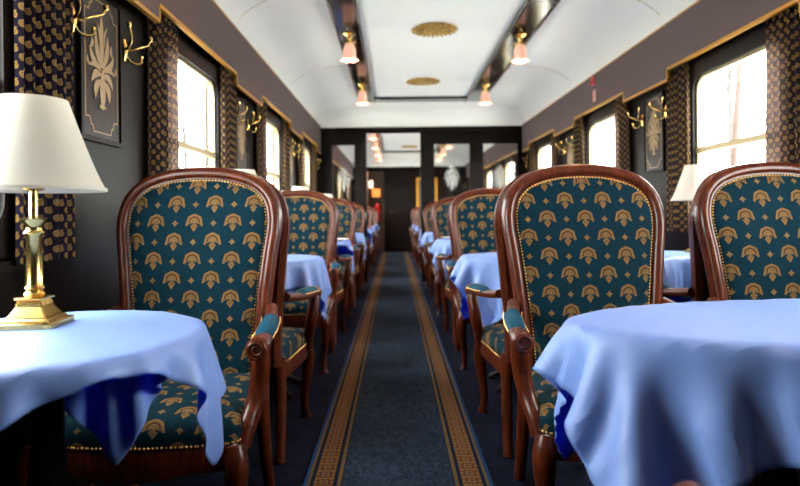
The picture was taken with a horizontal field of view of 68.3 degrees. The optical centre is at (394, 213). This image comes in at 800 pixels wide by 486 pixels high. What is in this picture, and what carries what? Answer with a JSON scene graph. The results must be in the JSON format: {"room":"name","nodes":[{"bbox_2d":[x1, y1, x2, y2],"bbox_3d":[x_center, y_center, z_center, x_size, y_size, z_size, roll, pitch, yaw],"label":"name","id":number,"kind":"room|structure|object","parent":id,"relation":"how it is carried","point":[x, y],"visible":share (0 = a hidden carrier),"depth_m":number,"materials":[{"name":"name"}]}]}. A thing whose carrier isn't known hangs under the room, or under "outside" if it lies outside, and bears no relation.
{"room":"train carriage","nodes":[
{"label":"train carriage","id":0,"kind":"room"},
{"bbox_2d":[0,0,348,485],"bbox_3d":[-1.128,-0.288,6.850,0.110,2.500,15.800,-1,0,0],"label":"wall","id":1,"kind":"structure","parent":0,"point":[89,280],"depth_m":2.24,"materials":[{"name":"paint"}]},
{"bbox_2d":[0,0,15,257],"bbox_3d":[-1.121,-0.383,1.210,0.066,1.010,1.000,-1,0,0],"label":"window","id":2,"kind":"structure","parent":1,"relation":"in","point":[7,64],"depth_m":1.66,"materials":[{"name":"brown wood"}]},
{"bbox_2d":[69,476,95,485],"bbox_3d":[-1.083,0.911,3.595,0.015,0.100,9.290,-1,0,0],"label":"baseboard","id":3,"kind":"structure","parent":1,"relation":"attached to","point":[74,481],"depth_m":2.01,"materials":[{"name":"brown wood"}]},
{"bbox_2d":[73,0,108,37],"bbox_3d":[-1.068,-0.680,2.010,0.090,0.143,0.218,-1,0,0],"label":"coat hook","id":4,"kind":"object","parent":1,"relation":"attached to","point":[76,19],"visible":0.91,"depth_m":2.02,"materials":[{"name":"gold metal"}]},
{"bbox_2d":[75,0,122,147],"bbox_3d":[-1.097,-0.543,2.200,0.018,0.560,0.310,-1,0,0],"label":"panel","id":5,"kind":"object","parent":1,"relation":"attached to","point":[99,81],"visible":0.98,"depth_m":2.19,"materials":[{"name":"brown wood"}]},
{"bbox_2d":[122,21,152,65],"bbox_3d":[-1.068,-0.680,2.395,0.090,0.143,0.218,-1,0,0],"label":"coat hook","id":6,"kind":"object","parent":1,"relation":"attached to","point":[125,48],"visible":0.98,"depth_m":2.39,"materials":[{"name":"gold metal"}]},
{"bbox_2d":[178,38,220,167],"bbox_3d":[-1.121,-0.383,3.210,0.066,1.010,1.000,-1,0,0],"label":"window","id":7,"kind":"structure","parent":1,"relation":"in","point":[188,58],"depth_m":3.58,"materials":[{"name":"brown wood"}]},
{"bbox_2d":[127,0,320,153],"bbox_3d":[-1.070,-1.025,3.583,0.082,0.380,9.255,-1,0,0],"label":"pelmet","id":8,"kind":"object","parent":1,"relation":"in","point":[204,22],"depth_m":3.81,"materials":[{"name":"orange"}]},
{"bbox_2d":[13,0,75,264],"bbox_3d":[-1.067,-0.399,1.799,0.042,1.080,0.306,-1,0,0],"label":"window curtain","id":9,"kind":"object","parent":8,"relation":"hanging from","point":[43,29],"visible":0.56,"depth_m":1.81,"materials":[{"name":"fabric"}]},
{"bbox_2d":[147,13,178,176],"bbox_3d":[-1.067,-0.399,2.739,0.041,1.080,0.326,-1,0,0],"label":"window curtain","id":10,"kind":"object","parent":8,"relation":"hanging from","point":[163,86],"visible":0.59,"depth_m":2.68,"materials":[{"name":"fabric"}]},
{"bbox_2d":[220,64,237,168],"bbox_3d":[-1.067,-0.399,3.801,0.042,1.080,0.313,-1,0,0],"label":"window curtain","id":11,"kind":"object","parent":8,"relation":"hanging from","point":[228,91],"visible":0.61,"depth_m":3.73,"materials":[{"name":"fabric"}]},
{"bbox_2d":[256,101,267,180],"bbox_3d":[-1.067,-0.399,4.739,0.042,1.080,0.306,-1,0,0],"label":"window curtain","id":12,"kind":"object","parent":8,"relation":"hanging from","point":[260,110],"visible":0.62,"depth_m":4.70,"materials":[{"name":"fabric"}]},
{"bbox_2d":[281,116,289,190],"bbox_3d":[-1.067,-0.399,5.799,0.041,1.080,0.326,-1,0,0],"label":"window curtain","id":13,"kind":"object","parent":8,"relation":"hanging from","point":[285,132],"visible":0.59,"depth_m":5.68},
{"bbox_2d":[298,135,304,185],"bbox_3d":[-1.067,-0.399,6.741,0.042,1.080,0.313,-1,0,0],"label":"window curtain","id":14,"kind":"object","parent":8,"relation":"hanging from","point":[301,160],"visible":0.51,"depth_m":6.66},
{"bbox_2d":[311,142,316,191],"bbox_3d":[-1.067,-0.399,7.799,0.042,1.080,0.306,-1,0,0],"label":"window curtain","id":15,"kind":"object","parent":8,"relation":"hanging from","point":[314,177],"visible":0.56,"depth_m":7.71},
{"bbox_2d":[237,95,247,168],"bbox_3d":[-1.097,-0.543,4.200,0.018,0.560,0.310,-1,0,0],"label":"panel","id":16,"kind":"object","parent":1,"relation":"attached to","point":[242,130],"visible":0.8,"depth_m":4.23,"materials":[{"name":"brown wood"}]},
{"bbox_2d":[237,101,247,124],"bbox_3d":[-1.068,-0.680,4.010,0.090,0.143,0.218,-1,0,0],"label":"coat hook","id":17,"kind":"object","parent":1,"relation":"attached to","point":[238,102],"visible":0.69,"depth_m":4.04,"materials":[{"name":"gold metal"}]},
{"bbox_2d":[247,111,260,132],"bbox_3d":[-1.068,-0.680,4.395,0.090,0.143,0.218,-1,0,0],"label":"coat hook","id":18,"kind":"object","parent":1,"relation":"attached to","point":[252,112],"visible":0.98,"depth_m":4.39,"materials":[{"name":"gold metal"}]},
{"bbox_2d":[256,110,281,190],"bbox_3d":[-1.121,-0.383,5.210,0.066,1.010,1.000,-1,0,0],"label":"window","id":19,"kind":"structure","parent":1,"relation":"in","point":[273,122],"depth_m":5.62,"materials":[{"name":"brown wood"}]},
{"bbox_2d":[290,135,293,188],"bbox_3d":[-1.097,-0.543,6.200,0.018,0.560,0.310,-1,0,0],"label":"panel","id":20,"kind":"object","parent":1,"relation":"attached to","point":[291,137],"visible":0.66,"depth_m":6.25,"materials":[{"name":"brown wood"}]},
{"bbox_2d":[297,138,311,190],"bbox_3d":[-1.121,-0.383,7.210,0.066,1.010,1.000,-1,0,0],"label":"window","id":21,"kind":"structure","parent":1,"relation":"in","point":[307,148],"depth_m":7.62,"materials":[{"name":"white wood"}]},
{"bbox_2d":[335,166,340,198],"bbox_3d":[-1.121,-0.383,11.450,0.066,1.010,1.000,-1,0,0],"label":"window","id":22,"kind":"structure","parent":1,"relation":"in","point":[335,166],"depth_m":11.86,"materials":[{"name":"white glass"}]},
{"bbox_2d":[332,145,353,178],"bbox_3d":[-1.070,-1.042,11.520,0.082,0.334,6.420,-1,0,0],"label":"pelmet","id":23,"kind":"object","parent":1,"relation":"in","point":[338,158],"depth_m":11.57,"materials":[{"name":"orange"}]},
{"bbox_2d":[336,165,338,197],"bbox_3d":[-1.067,-0.399,10.979,0.042,1.080,0.306,-1,0,0],"label":"window curtain","id":24,"kind":"object","parent":23,"relation":"hanging from","point":[337,167],"visible":0.54,"depth_m":10.87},
{"bbox_2d":[341,169,343,198],"bbox_3d":[-1.067,-0.399,12.039,0.041,1.080,0.326,-1,0,0],"label":"window curtain","id":25,"kind":"object","parent":23,"relation":"hanging from","point":[342,171],"visible":0.6,"depth_m":11.91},
{"bbox_2d":[345,173,347,200],"bbox_3d":[-1.067,-0.399,12.981,0.042,1.080,0.313,-1,0,0],"label":"window curtain","id":26,"kind":"object","parent":23,"relation":"hanging from","point":[346,179],"visible":0.58,"depth_m":12.84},
{"bbox_2d":[367,171,383,206],"bbox_3d":[-0.487,-0.220,16.405,0.530,2.350,3.190,-1,0,0],"label":"wall","id":27,"kind":"structure","parent":0,"point":[377,178],"depth_m":17.90,"materials":[{"name":"brown"}]},
{"bbox_2d":[369,204,384,249],"bbox_3d":[-0.481,0.345,15.740,0.510,1.220,0.040,-1,0,0],"label":"trim","id":28,"kind":"structure","parent":27,"relation":"attached to","point":[381,246],"depth_m":15.72,"materials":[{"name":"brown"}]},
{"bbox_2d":[375,200,381,220],"bbox_3d":[-0.448,-0.091,15.620,0.187,0.571,0.200,-1,0,0],"label":"fire extinguisher","id":29,"kind":"object","parent":27,"relation":"attached to","point":[378,208],"visible":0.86,"depth_m":15.54,"materials":[{"name":"red metal"}]},
{"bbox_2d":[351,166,468,251],"bbox_3d":[0.377,-0.304,14.780,2.960,2.500,0.060,-1,0,0],"label":"wall","id":30,"kind":"structure","parent":0,"point":[452,181],"depth_m":14.75,"materials":[{"name":"brown wood"}]},
{"bbox_2d":[387,172,415,251],"bbox_3d":[0.160,-0.052,14.705,0.720,2.000,0.090,-1,0,0],"label":"door","id":31,"kind":"structure","parent":30,"relation":"in","point":[401,186],"depth_m":14.72,"materials":[{"name":"brown wood"}]},
{"bbox_2d":[416,177,436,206],"bbox_3d":[0.795,-0.508,14.730,0.520,0.800,0.030,-1,0,0],"label":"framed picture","id":32,"kind":"object","parent":30,"relation":"attached to","point":[418,186],"visible":0.37,"depth_m":14.72,"materials":[{"name":"orange"}]},
{"bbox_2d":[336,133,493,166],"bbox_3d":[0.366,-1.344,11.525,2.960,0.380,6.450,-1,0,0],"label":"ceiling","id":33,"kind":"structure","parent":0,"point":[458,155],"depth_m":14.12,"materials":[{"name":"beige paint"}]},
{"bbox_2d":[369,133,383,153],"bbox_3d":[-0.370,-1.474,11.550,0.210,0.054,5.300,-1,0,0],"label":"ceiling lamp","id":34,"kind":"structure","parent":33,"relation":"attached to","point":[379,139],"depth_m":11.93,"materials":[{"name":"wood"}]},
{"bbox_2d":[384,151,419,152],"bbox_3d":[0.324,-1.488,14.100,1.180,0.040,0.200,-1,0,0],"label":"trim","id":35,"kind":"structure","parent":33,"relation":"attached to","point":[384,151],"depth_m":14.02,"materials":[{"name":"brown wood"}]},
{"bbox_2d":[316,126,527,281],"bbox_3d":[0.377,-0.304,8.260,2.960,2.500,0.080,-1,0,0],"label":"wall","id":36,"kind":"structure","parent":0,"point":[475,136],"depth_m":8.24,"materials":[{"name":"brown wood"}]},
{"bbox_2d":[91,250,798,485],"bbox_3d":[0.391,0.996,8.475,3.160,0.100,19.050,-1,0,0],"label":"floor","id":37,"kind":"structure","parent":0,"point":[302,434],"depth_m":2.70,"materials":[{"name":"blue carpet"}]},
{"bbox_2d":[15,167,282,485],"bbox_3d":[-0.687,0.398,1.828,0.700,1.133,0.654,-1,0,0],"label":"armchair","id":38,"kind":"object","parent":37,"relation":"on","point":[202,243],"visible":0.7,"depth_m":2.00,"materials":[{"name":"fabric"}]},
{"bbox_2d":[269,375,300,399],"bbox_3d":[-0.684,0.598,3.165,0.573,0.714,0.573,-1,0,0],"label":"dining table","id":39,"kind":"object","parent":37,"relation":"on","point":[290,378],"visible":0.07,"depth_m":3.25,"materials":[{"name":"brown wood"}]},
{"bbox_2d":[285,254,331,319],"bbox_3d":[-0.681,0.400,3.163,0.664,0.328,0.664,-1,0,5],"label":"tablecloth","id":40,"kind":"object","parent":39,"relation":"on","point":[302,271],"visible":0.37,"depth_m":3.03,"materials":[{"name":"blue fabric"}]},
{"bbox_2d":[258,176,321,463],"bbox_3d":[-0.685,0.398,2.497,0.700,1.133,0.654,-1,0,0],"label":"armchair","id":41,"kind":"object","parent":37,"relation":"on","point":[291,347],"visible":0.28,"depth_m":2.31,"materials":[{"name":"brown wood"}]},
{"bbox_2d":[280,190,340,373],"bbox_3d":[-0.687,0.398,3.828,0.700,1.133,0.654,-1,0,1],"label":"armchair","id":42,"kind":"object","parent":37,"relation":"on","point":[313,215],"visible":0.44,"depth_m":4.01,"materials":[{"name":"fabric"}]},
{"bbox_2d":[329,197,352,345],"bbox_3d":[-0.685,0.398,4.497,0.700,1.133,0.654,-1,0,0],"label":"armchair","id":43,"kind":"object","parent":37,"relation":"on","point":[342,294],"visible":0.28,"depth_m":4.62,"materials":[{"name":"brown wood"}]},
{"bbox_2d":[331,198,359,315],"bbox_3d":[-0.685,0.398,5.828,0.700,1.133,0.654,-1,0,1],"label":"armchair","id":44,"kind":"object","parent":37,"relation":"on","point":[347,211],"visible":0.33,"depth_m":6.02,"materials":[{"name":"brown wood"}]},
{"bbox_2d":[353,212,364,303],"bbox_3d":[-0.685,0.398,6.497,0.700,1.133,0.654,-1,0,0],"label":"armchair","id":45,"kind":"object","parent":37,"relation":"on","point":[361,245],"visible":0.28,"depth_m":6.67,"materials":[{"name":"brown wood"}]},
{"bbox_2d":[350,202,368,288],"bbox_3d":[-0.687,0.398,7.828,0.700,1.133,0.654,-1,0,0],"label":"armchair","id":46,"kind":"object","parent":37,"relation":"on","point":[361,215],"visible":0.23,"depth_m":8.03,"materials":[{"name":"brown wood"}]},
{"bbox_2d":[367,207,374,271],"bbox_3d":[-0.687,0.398,10.013,0.700,1.133,0.654,-1,0,0],"label":"armchair","id":47,"kind":"object","parent":37,"relation":"on","point":[369,213],"visible":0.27,"depth_m":9.82,"materials":[{"name":"brown wood"}]},
{"bbox_2d":[367,206,377,261],"bbox_3d":[-0.687,0.398,12.013,0.700,1.133,0.654,-1,0,1],"label":"armchair","id":48,"kind":"object","parent":37,"relation":"on","point":[372,209],"visible":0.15,"depth_m":12.21,"materials":[{"name":"brown wood"}]},
{"bbox_2d":[369,209,376,264],"bbox_3d":[-0.687,0.398,10.677,0.700,1.133,0.654,-1,0,0],"label":"armchair","id":49,"kind":"object","parent":37,"relation":"on","point":[374,232],"visible":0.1,"depth_m":10.88,"materials":[{"name":"brown wood"}]},
{"bbox_2d":[302,252,493,485],"bbox_3d":[0.010,0.946,6.825,0.664,0.008,15.650,-1,0,0],"label":"carpet runner","id":50,"kind":"object","parent":37,"relation":"on","point":[397,415],"visible":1,"depth_m":2.87,"materials":[{"name":"carpet"}]},
{"bbox_2d":[411,206,420,261],"bbox_3d":[0.675,0.384,12.013,0.700,1.133,0.654,-1,0,1],"label":"armchair","id":51,"kind":"object","parent":37,"relation":"on","point":[416,209],"visible":0.22,"depth_m":12.20,"materials":[{"name":"brown wood"}]},
{"bbox_2d":[413,221,418,264],"bbox_3d":[0.673,0.384,10.677,0.700,1.133,0.654,-1,0,0],"label":"armchair","id":52,"kind":"object","parent":37,"relation":"on","point":[414,232],"visible":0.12,"depth_m":10.92,"materials":[{"name":"brown wood"}]},
{"bbox_2d":[415,207,420,270],"bbox_3d":[0.675,0.384,10.013,0.700,1.133,0.654,-1,0,-1],"label":"armchair","id":53,"kind":"object","parent":37,"relation":"on","point":[419,208],"visible":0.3,"depth_m":9.85,"materials":[{"name":"brown wood"}]},
{"bbox_2d":[420,201,437,287],"bbox_3d":[0.673,0.384,7.868,0.700,1.133,0.654,-1,0,1],"label":"armchair","id":54,"kind":"object","parent":37,"relation":"on","point":[427,210],"visible":0.17,"depth_m":8.07,"materials":[{"name":"brown wood"}]},
{"bbox_2d":[424,200,439,302],"bbox_3d":[0.675,0.384,6.527,0.700,1.133,0.654,-1,0,0],"label":"armchair","id":55,"kind":"object","parent":37,"relation":"on","point":[427,244],"visible":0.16,"depth_m":6.70,"materials":[{"name":"brown wood"}]},
{"bbox_2d":[429,197,454,313],"bbox_3d":[0.675,0.384,5.868,0.700,1.133,0.654,-1,0,0],"label":"armchair","id":56,"kind":"object","parent":37,"relation":"on","point":[440,209],"visible":0.27,"depth_m":6.07,"materials":[{"name":"brown wood"}]},
{"bbox_2d":[435,195,458,343],"bbox_3d":[0.675,0.384,4.527,0.700,1.133,0.654,-1,0,0],"label":"armchair","id":57,"kind":"object","parent":37,"relation":"on","point":[445,292],"visible":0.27,"depth_m":4.67,"materials":[{"name":"brown wood"}]},
{"bbox_2d":[447,188,502,369],"bbox_3d":[0.675,0.384,3.868,0.700,1.133,0.654,-1,0,0],"label":"armchair","id":58,"kind":"object","parent":37,"relation":"on","point":[471,215],"visible":0.34,"depth_m":4.06,"materials":[{"name":"fabric"}]},
{"bbox_2d":[465,169,537,457],"bbox_3d":[0.675,0.384,2.527,0.700,1.133,0.654,-1,0,0],"label":"armchair","id":59,"kind":"object","parent":37,"relation":"on","point":[492,344],"visible":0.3,"depth_m":2.34,"materials":[{"name":"brown wood"}]},
{"bbox_2d":[488,296,665,392],"bbox_3d":[1.066,0.580,3.235,1.337,0.714,0.573,-1,0,0],"label":"dining table","id":60,"kind":"object","parent":37,"relation":"on","point":[496,373],"visible":0.02,"depth_m":3.33,"materials":[{"name":"brown wood"}]},
{"bbox_2d":[449,251,691,325],"bbox_3d":[1.070,0.433,3.235,1.542,0.431,0.726,-1,0,0],"label":"tablecloth","id":61,"kind":"object","parent":60,"relation":"on","point":[480,268],"visible":0.19,"depth_m":3.06,"materials":[{"name":"blue fabric"}]},
{"bbox_2d":[670,164,714,252],"bbox_3d":[1.665,-0.029,3.235,0.285,0.480,0.285,-1,0,-6],"label":"table lamp","id":62,"kind":"object","parent":61,"relation":"on","point":[692,176],"visible":0.49,"depth_m":3.17,"materials":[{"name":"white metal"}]},
{"bbox_2d":[501,164,760,485],"bbox_3d":[0.675,0.384,1.868,0.700,1.133,0.654,-1,0,1],"label":"armchair","id":63,"kind":"object","parent":37,"relation":"on","point":[579,239],"visible":0.61,"depth_m":2.05,"materials":[{"name":"fabric"}]},
{"bbox_2d":[663,195,709,301],"bbox_3d":[1.432,0.376,2.527,0.700,1.133,0.654,-1,0,0],"label":"armchair","id":64,"kind":"object","parent":37,"relation":"on","point":[699,291],"visible":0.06,"depth_m":2.29,"materials":[{"name":"brown wood"}]},
{"bbox_2d":[674,481,702,485],"bbox_3d":[0.675,0.384,0.477,0.700,1.133,0.654,-1,0,0],"label":"armchair","id":65,"kind":"object","parent":37,"relation":"on","point":[683,483],"visible":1,"depth_m":0.71,"materials":[{"name":"brown wood"}]},
{"bbox_2d":[693,162,799,485],"bbox_3d":[1.375,0.376,1.868,0.700,1.133,0.654,-1,0,0],"label":"armchair","id":66,"kind":"object","parent":37,"relation":"on","point":[747,216],"visible":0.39,"depth_m":2.07,"materials":[{"name":"fabric"}]},
{"bbox_3d":[-0.684,0.598,1.165,0.573,0.714,0.573,-1,0,0],"label":"dining table","id":67,"kind":"object","parent":37,"relation":"on","visible":0},
{"bbox_2d":[0,310,225,465],"bbox_3d":[-0.689,0.432,1.175,0.664,0.393,0.665,-1,0,-4],"label":"tablecloth","id":68,"kind":"object","parent":67,"relation":"on","point":[108,367],"visible":0.91,"depth_m":1.14,"materials":[{"name":"blue fabric"}]},
{"bbox_2d":[0,93,107,330],"bbox_3d":[-0.768,-0.003,1.255,0.285,0.480,0.285,-1,0,-6],"label":"table lamp","id":69,"kind":"object","parent":68,"relation":"on","point":[43,149],"visible":1,"depth_m":1.20,"materials":[{"name":"fabric"}]},
{"bbox_3d":[-0.684,0.598,7.165,0.573,0.714,0.573,-1,0,0],"label":"dining table","id":70,"kind":"object","parent":37,"relation":"on","visible":0},
{"bbox_2d":[355,233,366,259],"bbox_3d":[-0.681,0.400,7.163,0.664,0.328,0.664,-1,0,5],"label":"tablecloth","id":71,"kind":"object","parent":70,"relation":"on","point":[359,237],"visible":0.09,"depth_m":7.04,"materials":[{"name":"blue fabric"}]},
{"bbox_3d":[-0.684,0.598,5.165,0.573,0.714,0.573,-1,0,0],"label":"dining table","id":72,"kind":"object","parent":37,"relation":"on","visible":0},
{"bbox_2d":[336,240,353,271],"bbox_3d":[-0.689,0.432,5.175,0.664,0.393,0.665,-1,0,-4],"label":"tablecloth","id":73,"kind":"object","parent":72,"relation":"on","point":[346,248],"visible":0.16,"depth_m":5.22,"materials":[{"name":"blue fabric"}]},
{"bbox_3d":[1.066,0.580,7.235,1.337,0.714,0.573,-1,0,0],"label":"dining table","id":74,"kind":"object","parent":37,"relation":"on","visible":0},
{"bbox_2d":[420,232,433,261],"bbox_3d":[1.070,0.433,7.235,1.542,0.431,0.726,-1,0,0],"label":"tablecloth","id":75,"kind":"object","parent":74,"relation":"on","point":[428,236],"visible":0.06,"depth_m":7.12,"materials":[{"name":"blue fabric"}]},
{"bbox_3d":[1.066,0.580,1.235,1.337,0.714,0.573,-1,0,0],"label":"dining table","id":76,"kind":"object","parent":37,"relation":"on","visible":0},
{"bbox_2d":[533,299,799,485],"bbox_3d":[1.071,0.438,1.233,1.552,0.441,0.729,-1,0,0],"label":"tablecloth","id":77,"kind":"object","parent":76,"relation":"on","point":[706,393],"visible":1,"depth_m":1.05,"materials":[{"name":"blue fabric"}]},
{"bbox_3d":[1.066,0.580,5.235,1.337,0.714,0.573,-1,0,0],"label":"dining table","id":78,"kind":"object","parent":37,"relation":"on","visible":0},
{"bbox_2d":[429,239,451,281],"bbox_3d":[1.071,0.438,5.233,1.552,0.441,0.729,-1,0,0],"label":"tablecloth","id":79,"kind":"object","parent":78,"relation":"on","point":[439,246],"visible":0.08,"depth_m":5.10,"materials":[{"name":"blue fabric"}]},
{"bbox_2d":[214,0,697,127],"bbox_3d":[0.366,-1.344,3.595,2.960,0.380,9.290,-1,0,0],"label":"ceiling","id":80,"kind":"structure","parent":0,"point":[298,39],"depth_m":5.24,"materials":[{"name":"beige paint"}]},
{"bbox_2d":[325,0,374,102],"bbox_3d":[-0.370,-1.474,3.345,0.210,0.054,8.790,-1,0,0],"label":"trim","id":81,"kind":"structure","parent":80,"relation":"attached to","point":[345,16],"depth_m":4.83,"materials":[{"name":"brown wood"}]},
{"bbox_2d":[340,32,358,62],"bbox_3d":[-0.369,-1.352,4.780,0.156,0.218,0.135,-1,0,0],"label":"ceiling light","id":82,"kind":"object","parent":81,"relation":"attached to","point":[349,51],"visible":1,"depth_m":4.75,"materials":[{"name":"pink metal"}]},
{"bbox_2d":[356,83,368,104],"bbox_3d":[-0.369,-1.352,6.650,0.156,0.218,0.135,-1,0,0],"label":"ceiling light","id":83,"kind":"object","parent":81,"relation":"attached to","point":[362,97],"visible":1,"depth_m":6.62,"materials":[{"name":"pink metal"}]},
{"bbox_2d":[374,96,465,101],"bbox_3d":[0.324,-1.488,7.640,1.180,0.040,0.200,-1,0,0],"label":"trim","id":84,"kind":"structure","parent":80,"relation":"attached to","point":[408,98],"depth_m":7.55,"materials":[{"name":"brown wood"}]},
{"bbox_2d":[407,77,439,85],"bbox_3d":[0.319,-1.491,6.650,0.384,0.025,0.384,-1,0,0],"label":"rosette","id":85,"kind":"object","parent":80,"relation":"attached to","point":[422,81],"visible":1,"depth_m":6.60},
{"bbox_2d":[411,22,457,37],"bbox_3d":[0.319,-1.491,4.780,0.384,0.025,0.384,-1,0,0],"label":"rosette","id":86,"kind":"object","parent":80,"relation":"attached to","point":[438,29],"visible":1,"depth_m":4.74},
{"bbox_2d":[465,0,560,102],"bbox_3d":[1.030,-1.489,3.345,0.230,0.054,8.790,-1,0,0],"label":"trim","id":87,"kind":"structure","parent":80,"relation":"attached to","point":[532,14],"depth_m":4.99,"materials":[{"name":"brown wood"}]},
{"bbox_2d":[479,84,491,104],"bbox_3d":[1.031,-1.367,6.730,0.156,0.218,0.135,-1,0,0],"label":"ceiling light","id":88,"kind":"object","parent":87,"relation":"attached to","point":[485,97],"visible":1,"depth_m":6.70,"materials":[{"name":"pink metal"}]},
{"bbox_2d":[511,33,528,62],"bbox_3d":[1.031,-1.367,4.860,0.156,0.218,0.135,-1,0,0],"label":"ceiling light","id":89,"kind":"object","parent":87,"relation":"attached to","point":[520,50],"visible":1,"depth_m":4.83,"materials":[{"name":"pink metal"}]},
{"bbox_2d":[466,144,516,177],"bbox_3d":[1.808,-1.072,11.520,0.082,0.334,6.420,-1,0,0],"label":"valance","id":90,"kind":"object","parent":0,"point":[495,153],"depth_m":10.29,"materials":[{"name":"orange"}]},
{"bbox_2d":[491,164,494,187],"bbox_3d":[1.819,-0.429,10.979,0.042,1.080,0.306,-1,0,0],"label":"window curtain","id":91,"kind":"object","parent":90,"relation":"hanging from","point":[492,166],"visible":0.35,"depth_m":10.88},
{"bbox_2d":[500,159,503,188],"bbox_3d":[1.818,-0.429,10.041,0.042,1.080,0.313,-1,0,0],"label":"window curtain","id":92,"kind":"object","parent":90,"relation":"hanging from","point":[501,161],"visible":0.45,"depth_m":9.93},
{"bbox_2d":[512,153,516,179],"bbox_3d":[1.818,-0.429,8.979,0.041,1.080,0.326,-1,0,0],"label":"window curtain","id":93,"kind":"object","parent":90,"relation":"hanging from","point":[514,156],"visible":0.27,"depth_m":8.88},
{"bbox_2d":[469,21,765,250],"bbox_3d":[1.882,-0.320,6.850,0.110,2.500,15.800,-1,0,0],"label":"wall","id":94,"kind":"structure","parent":0,"point":[674,240],"depth_m":4.31,"materials":[{"name":"brown wood"}]},
{"bbox_2d":[486,165,494,187],"bbox_3d":[1.873,-0.415,11.450,0.066,1.010,1.000,-1,0,0],"label":"window","id":95,"kind":"structure","parent":94,"relation":"in","point":[488,170],"depth_m":11.86,"materials":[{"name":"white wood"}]},
{"bbox_2d":[504,156,511,186],"bbox_3d":[1.873,-0.415,9.450,0.066,1.010,1.000,-1,0,0],"label":"window","id":96,"kind":"structure","parent":94,"relation":"in","point":[507,161],"depth_m":9.86,"materials":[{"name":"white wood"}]},
{"bbox_2d":[536,137,549,169],"bbox_3d":[1.873,-0.415,7.210,0.066,1.010,1.000,-1,0,0],"label":"window","id":97,"kind":"structure","parent":94,"relation":"in","point":[545,143],"depth_m":7.60,"materials":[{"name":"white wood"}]},
{"bbox_2d":[565,131,573,163],"bbox_3d":[1.845,-0.574,6.200,0.018,0.560,0.310,-1,0,0],"label":"panel","id":98,"kind":"object","parent":94,"relation":"attached to","point":[569,155],"visible":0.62,"depth_m":6.22,"materials":[{"name":"brown wood"}]},
{"bbox_2d":[585,105,614,166],"bbox_3d":[1.873,-0.415,5.210,0.066,1.010,1.000,-1,0,0],"label":"window","id":99,"kind":"structure","parent":94,"relation":"in","point":[607,114],"depth_m":5.59,"materials":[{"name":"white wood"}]},
{"bbox_2d":[627,107,643,128],"bbox_3d":[1.814,-0.711,4.395,0.090,0.143,0.218,-1,0,0],"label":"coat hook","id":100,"kind":"object","parent":94,"relation":"attached to","point":[641,119],"visible":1,"depth_m":4.39,"materials":[{"name":"gold metal"}]},
{"bbox_2d":[643,89,665,173],"bbox_3d":[1.845,-0.574,4.200,0.018,0.560,0.310,-1,0,0],"label":"panel","id":101,"kind":"object","parent":94,"relation":"attached to","point":[654,130],"visible":0.99,"depth_m":4.18,"materials":[{"name":"brown wood"}]},
{"bbox_2d":[649,96,666,120],"bbox_3d":[1.814,-0.711,4.010,0.090,0.143,0.218,-1,0,0],"label":"coat hook","id":102,"kind":"object","parent":94,"relation":"attached to","point":[663,97],"visible":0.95,"depth_m":4.01,"materials":[{"name":"gold metal"}]},
{"bbox_2d":[690,28,765,202],"bbox_3d":[1.873,-0.415,3.210,0.066,1.010,1.000,-1,0,0],"label":"window","id":103,"kind":"structure","parent":94,"relation":"in","point":[754,45],"depth_m":3.43,"materials":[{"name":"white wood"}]},
{"bbox_2d":[522,0,799,151],"bbox_3d":[1.808,-1.055,3.583,0.082,0.380,9.255,-1,0,0],"label":"valance","id":104,"kind":"object","parent":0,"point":[704,25],"depth_m":3.98,"materials":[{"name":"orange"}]},
{"bbox_2d":[529,141,535,171],"bbox_3d":[1.819,-0.429,7.799,0.042,1.080,0.306,-1,0,0],"label":"window curtain","id":105,"kind":"object","parent":104,"relation":"hanging from","point":[532,151],"visible":0.29,"depth_m":7.74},
{"bbox_2d":[550,132,558,165],"bbox_3d":[1.818,-0.429,6.741,0.042,1.080,0.313,-1,0,0],"label":"window curtain","id":106,"kind":"object","parent":104,"relation":"hanging from","point":[554,151],"visible":0.26,"depth_m":6.69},
{"bbox_2d":[574,115,585,163],"bbox_3d":[1.818,-0.429,5.799,0.041,1.080,0.326,-1,0,0],"label":"window curtain","id":107,"kind":"object","parent":104,"relation":"hanging from","point":[579,130],"visible":0.38,"depth_m":5.76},
{"bbox_2d":[614,96,629,170],"bbox_3d":[1.819,-0.429,4.739,0.042,1.080,0.306,-1,0,0],"label":"window curtain","id":108,"kind":"object","parent":104,"relation":"hanging from","point":[621,119],"visible":0.46,"depth_m":4.68,"materials":[{"name":"fabric"}]},
{"bbox_2d":[666,60,690,231],"bbox_3d":[1.818,-0.429,3.801,0.042,1.080,0.313,-1,0,0],"label":"window curtain","id":109,"kind":"object","parent":104,"relation":"hanging from","point":[678,87],"visible":0.8,"depth_m":3.75,"materials":[{"name":"fabric"}]},
{"bbox_2d":[765,4,799,163],"bbox_3d":[1.818,-0.429,2.739,0.041,1.080,0.326,-1,0,0],"label":"window curtain","id":110,"kind":"object","parent":104,"relation":"hanging from","point":[782,131],"visible":0.63,"depth_m":2.75,"materials":[{"name":"fabric"}]},
{"label":"outside","id":111,"kind":"structure","parent":0,"visible":0},
{"bbox_3d":[0.022,2.100,10.000,120.000,0.100,140.000,-1,0,0],"label":"ground","id":112,"kind":"structure","parent":111,"visible":0},
{"bbox_2d":[178,67,271,169],"bbox_3d":[-5.270,-1.143,15.206,5.107,6.504,4.091,-1,0,28],"label":"bare tree","id":113,"kind":"object","parent":112,"relation":"on","point":[182,128],"visible":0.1,"depth_m":15.46,"materials":[{"name":"grey plant"}]},
{"bbox_2d":[705,52,765,166],"bbox_3d":[8.223,-1.555,13.607,5.336,7.044,4.986,-1,0,0],"label":"bare tree","id":114,"kind":"object","parent":112,"relation":"on","point":[729,88],"visible":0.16,"depth_m":13.96,"materials":[{"name":"grey plant"}]},
{"bbox_2d":[730,62,743,165],"bbox_3d":[3.994,-0.641,6.947,1.200,5.310,0.755,-1,0,0],"label":"utility pole","id":115,"kind":"object","parent":112,"relation":"on","point":[739,67],"visible":0.24,"depth_m":6.86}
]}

